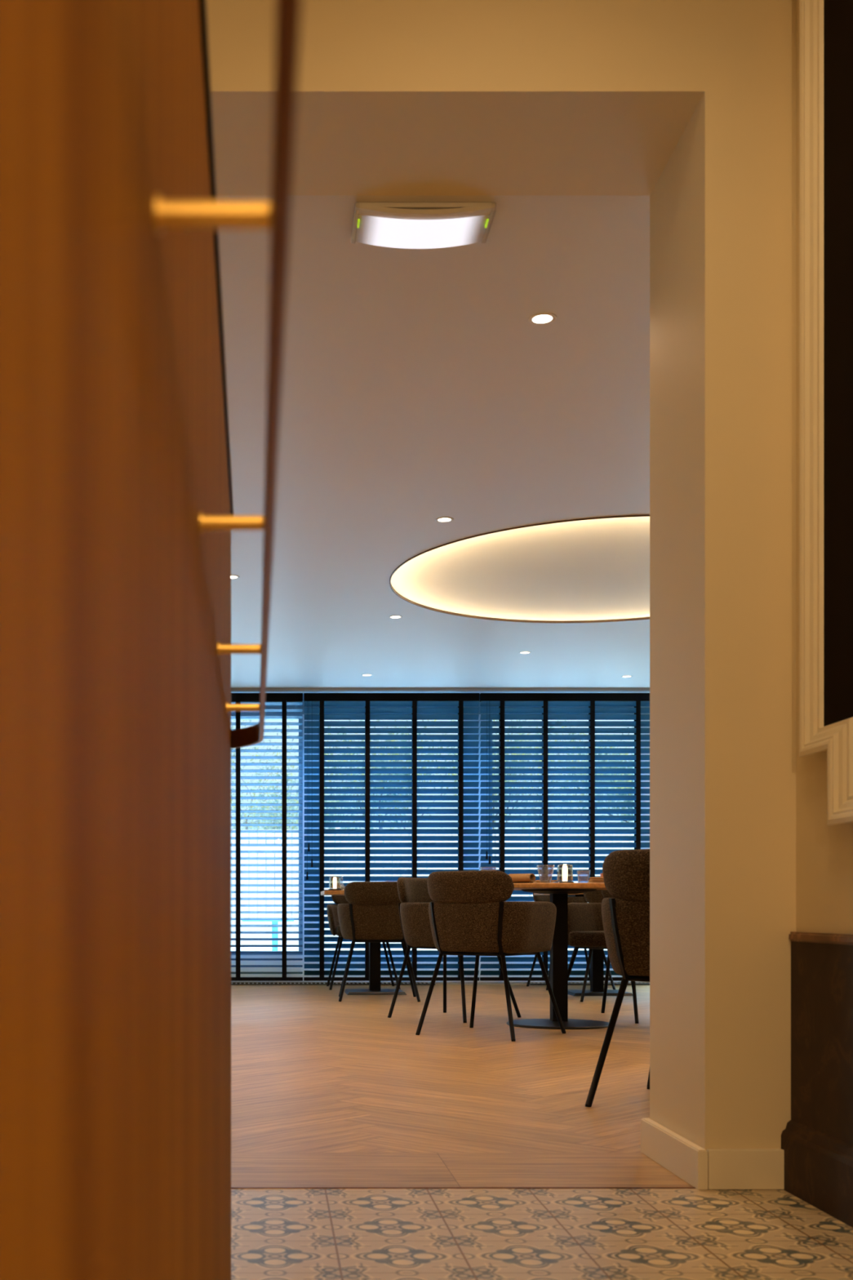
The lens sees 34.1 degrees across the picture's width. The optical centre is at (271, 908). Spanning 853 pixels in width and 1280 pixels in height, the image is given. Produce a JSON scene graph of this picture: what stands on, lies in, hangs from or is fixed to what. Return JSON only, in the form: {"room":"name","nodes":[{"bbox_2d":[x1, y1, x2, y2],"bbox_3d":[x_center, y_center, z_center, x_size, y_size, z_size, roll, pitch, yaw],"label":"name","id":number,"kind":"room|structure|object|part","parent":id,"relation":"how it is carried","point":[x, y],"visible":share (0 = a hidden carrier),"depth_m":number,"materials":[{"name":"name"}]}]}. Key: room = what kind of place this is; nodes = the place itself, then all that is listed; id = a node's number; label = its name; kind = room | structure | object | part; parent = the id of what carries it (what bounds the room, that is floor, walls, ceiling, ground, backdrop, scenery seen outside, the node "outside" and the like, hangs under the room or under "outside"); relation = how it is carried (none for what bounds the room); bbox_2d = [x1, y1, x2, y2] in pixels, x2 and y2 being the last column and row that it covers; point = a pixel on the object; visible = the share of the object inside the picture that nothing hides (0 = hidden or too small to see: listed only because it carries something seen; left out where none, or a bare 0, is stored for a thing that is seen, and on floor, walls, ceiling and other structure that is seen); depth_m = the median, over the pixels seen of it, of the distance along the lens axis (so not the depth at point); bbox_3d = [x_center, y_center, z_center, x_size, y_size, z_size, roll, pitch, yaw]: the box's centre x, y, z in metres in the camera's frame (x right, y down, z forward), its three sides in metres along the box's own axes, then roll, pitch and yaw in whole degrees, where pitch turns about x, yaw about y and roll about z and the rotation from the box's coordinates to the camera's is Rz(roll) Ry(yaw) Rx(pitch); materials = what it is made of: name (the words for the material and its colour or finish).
{"room":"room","nodes":[
{"label":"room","id":0,"kind":"room"},
{"bbox_2d":[216,195,649,693],"bbox_3d":[0.900,-1.897,7.558,9.900,0.161,8.125,0,0,0],"label":"ceiling","id":1,"kind":"structure","parent":0,"point":[419,387],"depth_m":5.15,"materials":[{"name":"white paint"}]},
{"bbox_2d":[231,574,239,579],"bbox_3d":[-0.219,-1.815,7.530,0.088,0.003,0.088,0,0,0],"label":"recessed light","id":2,"kind":"object","parent":1,"relation":"in","point":[233,576],"visible":0.49,"depth_m":7.53,"materials":[{"name":"beige"}]},
{"bbox_2d":[231,693,302,980],"bbox_3d":[-0.469,-0.596,11.440,1.454,2.388,0.064,0,0,0],"label":"blind","id":3,"kind":"object","parent":1,"relation":"hanging from","point":[283,700],"visible":0.41,"depth_m":11.43,"materials":[{"name":"black"}]},
{"bbox_3d":[-0.469,0.584,11.440,1.454,0.028,0.054,0,0,0],"label":"rail","id":4,"kind":"part","parent":3,"relation":"part of","materials":[{"name":"black"}]},
{"bbox_2d":[303,693,479,980],"bbox_3d":[0.996,-0.596,11.434,1.456,2.388,0.077,0,0,0],"label":"blind","id":5,"kind":"object","parent":1,"relation":"hanging from","point":[321,700],"visible":0.88,"depth_m":11.43,"materials":[{"name":"black"}]},
{"bbox_3d":[0.294,-1.025,11.404,0.002,1.430,0.003,0,0,0],"label":"pull cord","id":6,"kind":"part","parent":5,"relation":"part of","materials":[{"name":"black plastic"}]},
{"bbox_3d":[0.996,0.584,11.440,1.456,0.028,0.054,0,0,0],"label":"rail","id":7,"kind":"part","parent":5,"relation":"part of","materials":[{"name":"black"}]},
{"bbox_2d":[388,615,402,618],"bbox_3d":[0.770,-1.815,8.560,0.088,0.003,0.088,0,0,0],"label":"recessed light","id":8,"kind":"object","parent":1,"relation":"in","point":[390,616],"visible":1,"depth_m":8.55,"materials":[{"name":"beige"}]},
{"bbox_2d":[351,202,495,248],"bbox_3d":[0.395,-1.798,3.620,0.364,0.036,0.176,0,0,0],"label":"ceiling light","id":9,"kind":"object","parent":1,"relation":"in","point":[407,225],"visible":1,"depth_m":3.59,"materials":[{"name":"white plastic"}]},
{"bbox_2d":[231,688,649,692],"bbox_3d":[0.900,-1.804,11.330,9.900,0.025,0.060,0,0,0],"label":"trim","id":10,"kind":"structure","parent":1,"relation":"attached to","point":[233,690],"depth_m":11.30,"materials":[{"name":"grey"}]},
{"bbox_2d":[435,516,453,522],"bbox_3d":[0.806,-1.815,6.420,0.088,0.003,0.088,0,0,0],"label":"recessed light","id":11,"kind":"object","parent":1,"relation":"in","point":[443,519],"visible":1,"depth_m":6.42,"materials":[{"name":"beige"}]},
{"bbox_2d":[389,515,649,622],"bbox_3d":[1.840,-1.875,7.530,2.428,0.127,2.428,0,0,0],"label":"light","id":12,"kind":"object","parent":1,"relation":"attached to","point":[593,570],"visible":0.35,"depth_m":7.50,"materials":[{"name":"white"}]},
{"bbox_2d":[518,651,531,653],"bbox_3d":[1.795,-1.815,9.750,0.088,0.003,0.088,0,0,0],"label":"recessed light","id":13,"kind":"object","parent":1,"relation":"in","point":[521,652],"visible":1,"depth_m":9.75,"materials":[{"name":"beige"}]},
{"bbox_2d":[528,312,556,324],"bbox_3d":[0.833,-1.815,4.234,0.088,0.003,0.088,0,0,0],"label":"recessed light","id":14,"kind":"object","parent":1,"relation":"in","point":[540,318],"visible":1,"depth_m":4.23,"materials":[{"name":"white"}]},
{"bbox_2d":[480,693,649,980],"bbox_3d":[2.469,-0.596,11.434,1.469,2.388,0.077,0,0,0],"label":"blind","id":15,"kind":"object","parent":1,"relation":"hanging from","point":[500,700],"visible":0.58,"depth_m":11.44,"materials":[{"name":"black"}]},
{"bbox_3d":[1.784,-1.110,11.404,0.002,1.260,0.003,0,0,0],"label":"pull cord","id":16,"kind":"part","parent":15,"relation":"part of","materials":[{"name":"black fabric"}]},
{"bbox_3d":[2.469,0.584,11.440,1.469,0.028,0.054,0,0,0],"label":"rail","id":17,"kind":"part","parent":15,"relation":"part of","materials":[{"name":"black"}]},
{"bbox_2d":[621,675,632,677],"bbox_3d":[2.776,-1.815,10.750,0.088,0.003,0.088,0,0,0],"label":"recessed light","id":18,"kind":"object","parent":1,"relation":"in","point":[625,676],"visible":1,"depth_m":10.74,"materials":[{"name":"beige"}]},
{"bbox_2d":[231,693,649,714],"bbox_3d":[0.900,-1.821,11.745,10.200,0.358,0.250,0,0,0],"label":"wall","id":19,"kind":"structure","parent":0,"point":[303,706],"depth_m":11.62,"materials":[{"name":"blue"}]},
{"bbox_2d":[231,714,302,955],"bbox_3d":[-0.369,-0.625,11.655,1.262,2.034,0.050,0,0,0],"label":"window","id":20,"kind":"structure","parent":19,"relation":"in","point":[300,720],"depth_m":11.63,"materials":[{"name":"blue"}]},
{"bbox_2d":[302,714,318,955],"bbox_3d":[0.329,-0.625,11.650,0.133,2.034,0.080,0,0,0],"label":"trim","id":21,"kind":"structure","parent":19,"relation":"attached to","point":[304,720],"depth_m":11.61,"materials":[{"name":"white"}]},
{"bbox_2d":[318,720,319,950],"bbox_3d":[1.008,-0.625,11.655,1.225,2.034,0.050,0,0,0],"label":"window","id":22,"kind":"structure","parent":19,"relation":"in","point":[318,720],"depth_m":11.63,"materials":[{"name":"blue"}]},
{"bbox_2d":[463,714,488,870],"bbox_3d":[1.725,-0.625,11.650,0.210,2.034,0.080,0,0,0],"label":"trim","id":23,"kind":"structure","parent":19,"relation":"attached to","point":[479,720],"depth_m":11.61,"materials":[{"name":"white"}]},
{"bbox_2d":[488,720,634,869],"bbox_3d":[2.470,-0.625,11.655,1.280,2.034,0.050,0,0,0],"label":"window","id":24,"kind":"structure","parent":19,"relation":"in","point":[489,720],"depth_m":11.63,"materials":[{"name":"blue"}]},
{"bbox_2d":[640,720,649,848],"bbox_3d":[3.210,-0.625,11.650,0.200,2.034,0.080,0,0,0],"label":"trim","id":25,"kind":"structure","parent":19,"relation":"attached to","point":[641,720],"depth_m":11.61,"materials":[{"name":"white"}]},
{"bbox_2d":[231,982,693,1186],"bbox_3d":[0.900,0.620,7.337,9.900,0.001,8.565,0,0,0],"label":"floor","id":26,"kind":"structure","parent":0,"point":[281,1164],"depth_m":4.70,"materials":[{"name":"brown wood"}]},
{"bbox_2d":[231,982,435,985],"bbox_3d":[0.000,0.615,11.259,2.652,0.010,0.218,0,0,0],"label":"floor vent","id":27,"kind":"object","parent":26,"relation":"in","point":[232,984],"visible":0.51,"depth_m":11.15,"materials":[{"name":"black metal"}]},
{"bbox_2d":[320,890,406,995],"bbox_3d":[0.757,0.245,10.100,0.770,0.750,0.770,0,0,0],"label":"square table","id":28,"kind":"object","parent":26,"relation":"on","point":[374,988],"visible":0.51,"depth_m":10.06,"materials":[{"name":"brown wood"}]},
{"bbox_2d":[328,875,341,890],"bbox_3d":[0.452,-0.181,9.860,0.092,0.102,0.092,0,0,0],"label":"lantern","id":29,"kind":"object","parent":28,"relation":"on","point":[335,880],"visible":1,"depth_m":9.85,"materials":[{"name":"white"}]},
{"bbox_2d":[326,886,400,990],"bbox_3d":[0.710,0.220,10.768,0.563,0.802,0.582,0,0,0],"label":"armchair","id":30,"kind":"object","parent":26,"relation":"on","point":[331,909],"visible":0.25,"depth_m":10.74,"materials":[{"name":"brown fabric"}]},
{"bbox_3d":[0.495,0.417,10.977,0.138,0.409,0.020,0,0,37],"label":"leg","id":31,"kind":"part","parent":30,"relation":"part of","materials":[{"name":"black metal"}]},
{"bbox_3d":[0.494,0.417,10.536,0.020,0.410,0.156,0,0,44],"label":"leg","id":32,"kind":"part","parent":30,"relation":"part of","materials":[{"name":"black metal"}]},
{"bbox_3d":[0.710,0.172,10.735,0.410,0.087,0.400,0,0,0],"label":"seat","id":33,"kind":"part","parent":30,"relation":"part of","materials":[{"name":"brown fabric"}]},
{"bbox_3d":[0.925,0.417,10.977,0.138,0.409,0.020,0,0,-37],"label":"leg","id":34,"kind":"part","parent":30,"relation":"part of","materials":[{"name":"black metal"}]},
{"bbox_3d":[0.925,0.417,10.536,0.020,0.410,0.156,0,0,-44],"label":"leg","id":35,"kind":"part","parent":30,"relation":"part of","materials":[{"name":"black metal"}]},
{"bbox_2d":[337,881,420,1001],"bbox_3d":[0.729,0.220,9.402,0.563,0.802,0.582,0,0,3],"label":"armchair","id":36,"kind":"object","parent":26,"relation":"on","point":[371,914],"visible":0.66,"depth_m":9.16,"materials":[{"name":"brown fabric"}]},
{"bbox_3d":[0.525,0.417,9.645,0.020,0.410,0.156,0,0,-41],"label":"leg","id":37,"kind":"part","parent":36,"relation":"part of","materials":[{"name":"black metal"}]},
{"bbox_3d":[0.504,0.417,9.204,0.114,0.409,0.091,0,0,3],"label":"leg","id":38,"kind":"part","parent":36,"relation":"part of","materials":[{"name":"black metal"}]},
{"bbox_3d":[0.729,0.217,9.397,0.367,0.017,0.394,0,0,3],"label":"seat frame","id":39,"kind":"part","parent":36,"relation":"part of","materials":[{"name":"black metal"}]},
{"bbox_3d":[0.956,0.417,9.623,0.156,0.410,0.020,0,0,-43],"label":"leg","id":40,"kind":"part","parent":36,"relation":"part of","materials":[{"name":"black metal"}]},
{"bbox_3d":[0.934,0.417,9.182,0.138,0.409,0.020,0,0,40],"label":"leg","id":41,"kind":"part","parent":36,"relation":"part of","materials":[{"name":"black metal"}]},
{"bbox_2d":[387,877,520,1022],"bbox_3d":[1.027,0.220,7.843,0.582,0.802,0.563,0,0,44],"label":"armchair","id":42,"kind":"object","parent":26,"relation":"on","point":[415,899],"visible":0.48,"depth_m":7.80,"materials":[{"name":"brown fabric"}]},
{"bbox_3d":[0.727,0.417,7.832,0.138,0.409,0.020,0,0,-10],"label":"leg","id":43,"kind":"part","parent":42,"relation":"part of","materials":[{"name":"black metal"}]},
{"bbox_3d":[1.051,0.172,7.820,0.400,0.087,0.410,0,0,44],"label":"seat","id":44,"kind":"part","parent":42,"relation":"part of","materials":[{"name":"brown fabric"}]},
{"bbox_3d":[1.023,0.217,7.846,0.394,0.017,0.367,0,0,44],"label":"seat frame","id":45,"kind":"part","parent":42,"relation":"part of","materials":[{"name":"black metal"}]},
{"bbox_3d":[1.025,0.417,8.143,0.020,0.409,0.138,0,0,7],"label":"leg","id":46,"kind":"part","parent":42,"relation":"part of","materials":[{"name":"black metal"}]},
{"bbox_3d":[1.045,0.417,7.526,0.020,0.410,0.156,0,0,-2],"label":"leg","id":47,"kind":"part","parent":42,"relation":"part of","materials":[{"name":"black metal"}]},
{"bbox_3d":[1.344,0.417,7.838,0.156,0.410,0.020,0,0,0],"label":"leg","id":48,"kind":"part","parent":42,"relation":"part of","materials":[{"name":"black metal"}]},
{"bbox_2d":[435,982,527,984],"bbox_3d":[1.711,0.614,11.290,0.750,0.012,0.140,0,0,0],"label":"floor vent","id":49,"kind":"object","parent":26,"relation":"on","point":[436,983],"depth_m":11.22,"materials":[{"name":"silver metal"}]},
{"bbox_2d":[415,870,566,1041],"bbox_3d":[1.073,0.220,6.776,0.563,0.802,0.582,0,0,38],"label":"armchair","id":50,"kind":"object","parent":26,"relation":"on","point":[470,914],"visible":1,"depth_m":6.56,"materials":[{"name":"brown fabric"}]},
{"bbox_3d":[0.774,0.417,6.744,0.138,0.409,0.020,0,0,1],"label":"leg","id":51,"kind":"part","parent":50,"relation":"part of","materials":[{"name":"black metal"}]},
{"bbox_3d":[1.047,0.417,7.091,0.020,0.410,0.156,0,0,-6],"label":"leg","id":52,"kind":"part","parent":50,"relation":"part of","materials":[{"name":"black metal"}]},
{"bbox_3d":[1.069,0.217,6.771,0.367,0.017,0.394,0,0,38],"label":"seat frame","id":53,"kind":"part","parent":50,"relation":"part of","materials":[{"name":"black metal"}]},
{"bbox_3d":[1.093,0.172,6.802,0.410,0.087,0.400,0,0,38],"label":"seat","id":54,"kind":"part","parent":50,"relation":"part of","materials":[{"name":"brown fabric"}]},
{"bbox_3d":[1.113,0.417,6.478,0.020,0.409,0.138,0,0,-15],"label":"leg","id":55,"kind":"part","parent":50,"relation":"part of","materials":[{"name":"black metal"}]},
{"bbox_3d":[1.386,0.417,6.825,0.156,0.410,0.020,0,0,-8],"label":"leg","id":56,"kind":"part","parent":50,"relation":"part of","materials":[{"name":"black metal"}]},
{"bbox_2d":[528,982,546,985],"bbox_3d":[2.153,0.615,11.135,0.179,0.010,0.241,0,0,0],"label":"floor vent","id":57,"kind":"object","parent":26,"relation":"in","point":[531,984],"depth_m":11.15,"materials":[{"name":"black metal"}]},
{"bbox_2d":[506,882,608,1029],"bbox_3d":[1.530,0.245,7.330,0.900,0.750,0.900,0,0,0],"label":"round table","id":58,"kind":"object","parent":26,"relation":"on","point":[558,891],"visible":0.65,"depth_m":7.29,"materials":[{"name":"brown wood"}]},
{"bbox_2d":[508,873,535,883],"bbox_3d":[1.294,-0.156,7.123,0.130,0.052,0.074,0,0,40],"label":"cloth napkin","id":59,"kind":"object","parent":58,"relation":"on","point":[516,877],"visible":0.9,"depth_m":7.10,"materials":[{"name":"beige fabric"}]},
{"bbox_2d":[536,864,554,883],"bbox_3d":[1.404,-0.177,7.050,0.091,0.094,0.091,0,0,0],"label":"glass tumbler","id":60,"kind":"object","parent":58,"relation":"on","point":[539,864],"visible":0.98,"depth_m":7.05,"materials":[{"name":"white"}]},
{"bbox_2d":[534,880,557,883],"bbox_3d":[1.493,-0.143,7.500,0.130,0.025,0.080,0,0,-6],"label":"cloth napkin","id":61,"kind":"object","parent":58,"relation":"on","point":[535,881],"visible":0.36,"depth_m":7.46,"materials":[{"name":"beige fabric"}]},
{"bbox_3d":[1.530,-0.092,7.330,0.400,0.024,0.400,0,0,0],"label":"support plate","id":62,"kind":"part","parent":58,"relation":"part of","materials":[{"name":"black metal"}]},
{"bbox_2d":[557,864,573,882],"bbox_3d":[1.535,-0.181,7.200,0.092,0.102,0.092,0,0,0],"label":"lantern","id":63,"kind":"object","parent":58,"relation":"on","point":[565,872],"visible":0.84,"depth_m":7.19,"materials":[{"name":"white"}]},
{"bbox_2d":[587,876,604,883],"bbox_3d":[1.726,-0.147,7.150,0.150,0.033,0.090,0,0,-3],"label":"cloth napkin","id":64,"kind":"object","parent":58,"relation":"on","point":[594,879],"visible":0.41,"depth_m":7.11,"materials":[{"name":"beige fabric"}]},
{"bbox_2d":[526,893,615,990],"bbox_3d":[2.328,0.220,10.758,0.563,0.802,0.582,0,0,-6],"label":"armchair","id":65,"kind":"object","parent":26,"relation":"on","point":[536,898],"visible":0.04,"depth_m":10.95,"materials":[{"name":"brown fabric"}]},
{"bbox_3d":[2.093,0.417,10.945,0.138,0.409,0.020,0,0,31],"label":"leg","id":66,"kind":"part","parent":65,"relation":"part of","materials":[{"name":"black metal"}]},
{"bbox_3d":[2.137,0.417,10.506,0.020,0.410,0.156,0,0,38],"label":"leg","id":67,"kind":"part","parent":65,"relation":"part of","materials":[{"name":"black metal"}]},
{"bbox_3d":[2.522,0.417,10.988,0.138,0.409,0.020,0,0,-42],"label":"leg","id":68,"kind":"part","parent":65,"relation":"part of","materials":[{"name":"black metal"}]},
{"bbox_3d":[2.566,0.417,10.549,0.156,0.410,0.020,0,0,40],"label":"leg","id":69,"kind":"part","parent":65,"relation":"part of","materials":[{"name":"black metal"}]},
{"bbox_2d":[568,982,590,985],"bbox_3d":[2.490,0.615,11.135,0.226,0.010,0.241,0,0,0],"label":"floor vent","id":70,"kind":"object","parent":26,"relation":"in","point":[588,984],"depth_m":11.15,"materials":[{"name":"black metal"}]},
{"bbox_2d":[533,893,632,995],"bbox_3d":[2.360,0.245,9.980,0.770,0.750,0.770,0,0,0],"label":"square table","id":71,"kind":"object","parent":26,"relation":"on","point":[597,962],"visible":0.32,"depth_m":9.94,"materials":[{"name":"black metal"}]},
{"bbox_3d":[2.360,-0.095,9.980,0.400,0.014,0.400,0,0,0],"label":"support plate","id":72,"kind":"part","parent":71,"relation":"part of","materials":[{"name":"black metal"}]},
{"bbox_2d":[568,889,631,1001],"bbox_3d":[2.311,0.220,9.402,0.563,0.802,0.582,0,0,-3],"label":"armchair","id":73,"kind":"object","parent":26,"relation":"on","point":[596,896],"visible":0.05,"depth_m":9.16,"materials":[{"name":"brown fabric"}]},
{"bbox_3d":[2.106,0.417,9.182,0.138,0.409,0.020,0,0,-40],"label":"leg","id":74,"kind":"part","parent":73,"relation":"part of","materials":[{"name":"black metal"}]},
{"bbox_2d":[568,889,639,1023],"bbox_3d":[1.983,0.220,7.813,0.563,0.802,0.582,0,0,45],"label":"armchair","id":75,"kind":"object","parent":26,"relation":"on","point":[585,925],"visible":0.19,"depth_m":7.89,"materials":[{"name":"brown fabric"}]},
{"bbox_3d":[1.666,0.417,7.799,0.156,0.410,0.020,0,0,-1],"label":"leg","id":76,"kind":"part","parent":75,"relation":"part of","materials":[{"name":"black metal"}]},
{"bbox_3d":[1.960,0.172,7.789,0.410,0.087,0.400,0,0,45],"label":"seat","id":77,"kind":"part","parent":75,"relation":"part of","materials":[{"name":"brown fabric"}]},
{"bbox_3d":[1.986,0.217,7.817,0.367,0.017,0.394,0,0,45],"label":"seat frame","id":78,"kind":"part","parent":75,"relation":"part of","materials":[{"name":"black metal"}]},
{"bbox_3d":[1.976,0.417,8.113,0.020,0.409,0.138,0,0,-9],"label":"leg","id":79,"kind":"part","parent":75,"relation":"part of","materials":[{"name":"black metal"}]},
{"bbox_3d":[1.973,0.417,7.496,0.020,0.410,0.156,0,0,0],"label":"leg","id":80,"kind":"part","parent":75,"relation":"part of","materials":[{"name":"black metal"}]},
{"bbox_2d":[604,982,620,985],"bbox_3d":[2.774,0.615,11.135,0.153,0.010,0.241,0,0,0],"label":"floor vent","id":81,"kind":"object","parent":26,"relation":"in","point":[609,984],"depth_m":11.15,"materials":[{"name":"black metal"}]},
{"bbox_2d":[585,848,649,1106],"bbox_3d":[1.346,0.220,4.345,0.563,0.802,0.582,0,0,36],"label":"armchair","id":82,"kind":"object","parent":26,"relation":"on","point":[625,916],"visible":0.36,"depth_m":4.24,"materials":[{"name":"brown fabric"}]},
{"bbox_3d":[1.049,0.417,4.303,0.138,0.409,0.020,0,0,-1],"label":"leg","id":83,"kind":"part","parent":82,"relation":"part of","materials":[{"name":"black metal"}]},
{"bbox_3d":[1.343,0.217,4.341,0.367,0.017,0.394,0,0,36],"label":"seat frame","id":84,"kind":"part","parent":82,"relation":"part of","materials":[{"name":"black metal"}]},
{"bbox_3d":[1.309,0.417,4.660,0.020,0.410,0.156,0,0,-8],"label":"leg","id":85,"kind":"part","parent":82,"relation":"part of","materials":[{"name":"black metal"}]},
{"bbox_2d":[635,982,649,985],"bbox_3d":[3.005,0.615,11.135,0.171,0.010,0.241,0,0,0],"label":"floor vent","id":86,"kind":"object","parent":26,"relation":"in","point":[637,984],"depth_m":11.15,"materials":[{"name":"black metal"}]},
{"bbox_2d":[206,0,795,1149],"bbox_3d":[0.900,-0.980,3.272,10.200,3.200,0.445,0,0,0],"label":"wall","id":87,"kind":"structure","parent":0,"point":[689,106],"depth_m":3.05,"materials":[{"name":"beige paint"}]},
{"bbox_2d":[640,1118,707,1189],"bbox_3d":[0.950,0.576,3.264,0.022,0.087,0.469,0,0,0],"label":"baseboard","id":88,"kind":"structure","parent":87,"relation":"attached to","point":[684,1158],"depth_m":3.21,"materials":[{"name":"beige paint"}]},
{"bbox_2d":[706,1148,784,1189],"bbox_3d":[1.052,0.576,3.040,0.177,0.087,0.020,0,0,0],"label":"baseboard","id":89,"kind":"structure","parent":87,"relation":"attached to","point":[727,1168],"depth_m":3.03,"materials":[{"name":"beige paint"}]},
{"bbox_2d":[231,982,852,1279],"bbox_3d":[0.900,0.660,4.385,10.200,0.080,15.070,0,0,0],"label":"floor","id":90,"kind":"structure","parent":0,"point":[277,1233],"depth_m":2.62,"materials":[{"name":"tile"}]},
{"bbox_2d":[0,0,301,1279],"bbox_3d":[-0.315,-0.014,0.544,0.643,1.268,3.517,0,0,-1],"label":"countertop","id":91,"kind":"structure","parent":90,"relation":"on","point":[117,520],"depth_m":0.39,"materials":[{"name":"orange wood"}]},
{"bbox_2d":[198,0,233,515],"bbox_3d":[-0.339,-0.639,0.518,0.595,0.018,3.464,0,0,-1],"label":"trim","id":92,"kind":"structure","parent":91,"relation":"on","point":[202,3],"depth_m":1.22,"materials":[{"name":"black"}]},
{"bbox_3d":[-0.276,-0.273,0.650,0.563,0.029,3.307,0,0,-1],"label":"rail","id":93,"kind":"part","parent":91,"relation":"part of","materials":[{"name":"brown metal"}]},
{"bbox_2d":[231,955,642,982],"bbox_3d":[0.900,0.506,11.660,10.200,0.228,0.080,0,0,0],"label":"trim","id":94,"kind":"structure","parent":90,"relation":"on","point":[303,962],"depth_m":11.62,"materials":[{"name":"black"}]},
{"bbox_2d":[231,1186,695,1188],"bbox_3d":[0.171,0.619,3.051,1.581,0.002,0.008,0,0,0],"label":"trim","id":95,"kind":"structure","parent":90,"relation":"on","point":[231,1187],"depth_m":3.05,"materials":[{"name":"brown wood"}]},
{"bbox_2d":[795,0,852,933],"bbox_3d":[1.238,-0.980,0.025,0.150,3.200,6.050,0,0,0],"label":"wall","id":96,"kind":"structure","parent":0,"point":[824,852],"depth_m":2.98,"materials":[{"name":"beige paint"}]},
{"bbox_2d":[781,931,852,1227],"bbox_3d":[1.146,0.336,1.125,0.034,0.569,3.849,0,0,0],"label":"cabinet","id":97,"kind":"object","parent":96,"relation":"attached to","point":[817,1140],"depth_m":2.86,"materials":[{"name":"brown wood"}]},
{"bbox_3d":[1.157,0.271,1.125,0.012,0.398,3.849,0,0,0],"label":"panel","id":98,"kind":"part","parent":97,"relation":"part of","materials":[{"name":"brown wood"}]},
{"bbox_2d":[799,0,852,825],"bbox_3d":[1.145,-1.255,2.219,0.034,2.170,1.457,0,0,0],"label":"wall frame","id":99,"kind":"object","parent":96,"relation":"attached to","point":[825,26],"visible":1,"depth_m":2.88,"materials":[{"name":"beige paint"}]},
{"bbox_3d":[1.161,-1.254,2.219,0.002,2.053,1.343,0,0,0],"label":"panel","id":100,"kind":"part","parent":99,"relation":"part of","materials":[{"name":"black wood"}]},
{"label":"outside","id":101,"kind":"structure","parent":0,"visible":0},
{"bbox_2d":[231,913,607,951],"bbox_3d":[1.000,0.420,35.860,30.000,0.520,48.280,0,0,0],"label":"floor","id":102,"kind":"structure","parent":101,"point":[233,922],"depth_m":18.48,"materials":[{"name":"stone"}]},
{"bbox_2d":[231,748,247,809],"bbox_3d":[-2.198,-2.145,27.291,2.883,4.771,4.345,0,0,-30],"label":"tree","id":103,"kind":"object","parent":102,"relation":"on","point":[233,807],"visible":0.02,"depth_m":26.97,"materials":[{"name":"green plant"}]},
{"bbox_2d":[242,920,293,951],"bbox_3d":[-0.038,0.334,14.000,0.520,0.465,0.480,0,0,0],"label":"outdoor table","id":104,"kind":"object","parent":102,"relation":"on","point":[273,922],"visible":0.48,"depth_m":13.97,"materials":[{"name":"blue paint"}]},
{"bbox_2d":[231,827,340,917],"bbox_3d":[-0.505,-0.650,24.020,3.390,1.660,0.080,0,0,0],"label":"fence","id":105,"kind":"object","parent":102,"relation":"on","point":[233,834],"visible":0.13,"depth_m":24.00,"materials":[{"name":"white"}]},
{"bbox_3d":[1.150,-0.650,24.020,0.080,1.660,0.080,0,0,0],"label":"post","id":106,"kind":"part","parent":105,"relation":"part of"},
{"bbox_2d":[231,719,360,915],"bbox_3d":[-0.718,-2.408,34.301,5.355,5.325,4.921,0,0,-18],"label":"tree","id":107,"kind":"object","parent":102,"relation":"on","point":[277,801],"visible":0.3,"depth_m":34.66,"materials":[{"name":"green plant"}]},
{"bbox_2d":[279,720,498,875],"bbox_3d":[2.190,-2.159,27.370,4.470,4.815,3.957,0,0,-39],"label":"tree","id":108,"kind":"object","parent":102,"relation":"on","point":[290,793],"visible":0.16,"depth_m":27.43,"materials":[{"name":"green plant"}]},
{"bbox_2d":[340,827,534,896],"bbox_3d":[2.895,-0.650,24.020,3.390,1.660,0.080,0,0,0],"label":"fence","id":109,"kind":"object","parent":102,"relation":"on","point":[342,882],"visible":0.02,"depth_m":24.00,"materials":[{"name":"white"}]},
{"bbox_3d":[4.550,-0.650,24.020,0.080,1.660,0.080,0,0,0],"label":"post","id":110,"kind":"part","parent":109,"relation":"part of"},
{"bbox_2d":[426,720,616,862],"bbox_3d":[6.170,-2.602,32.642,4.661,5.727,4.518,0,0,13],"label":"tree","id":111,"kind":"object","parent":102,"relation":"on","point":[493,720],"visible":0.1,"depth_m":32.88,"materials":[{"name":"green plant"}]},
{"bbox_2d":[513,720,633,842],"bbox_3d":[6.754,-1.829,26.698,3.757,4.102,3.461,0,0,-2],"label":"tree","id":112,"kind":"object","parent":102,"relation":"on","point":[557,720],"visible":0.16,"depth_m":26.56,"materials":[{"name":"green plant"}]},
{"bbox_2d":[534,834,633,902],"bbox_3d":[6.295,-0.650,24.020,3.390,1.660,0.080,0,0,0],"label":"fence","id":113,"kind":"object","parent":102,"relation":"on","point":[535,834],"visible":0.02,"depth_m":24.00,"materials":[{"name":"white"}]}
]}

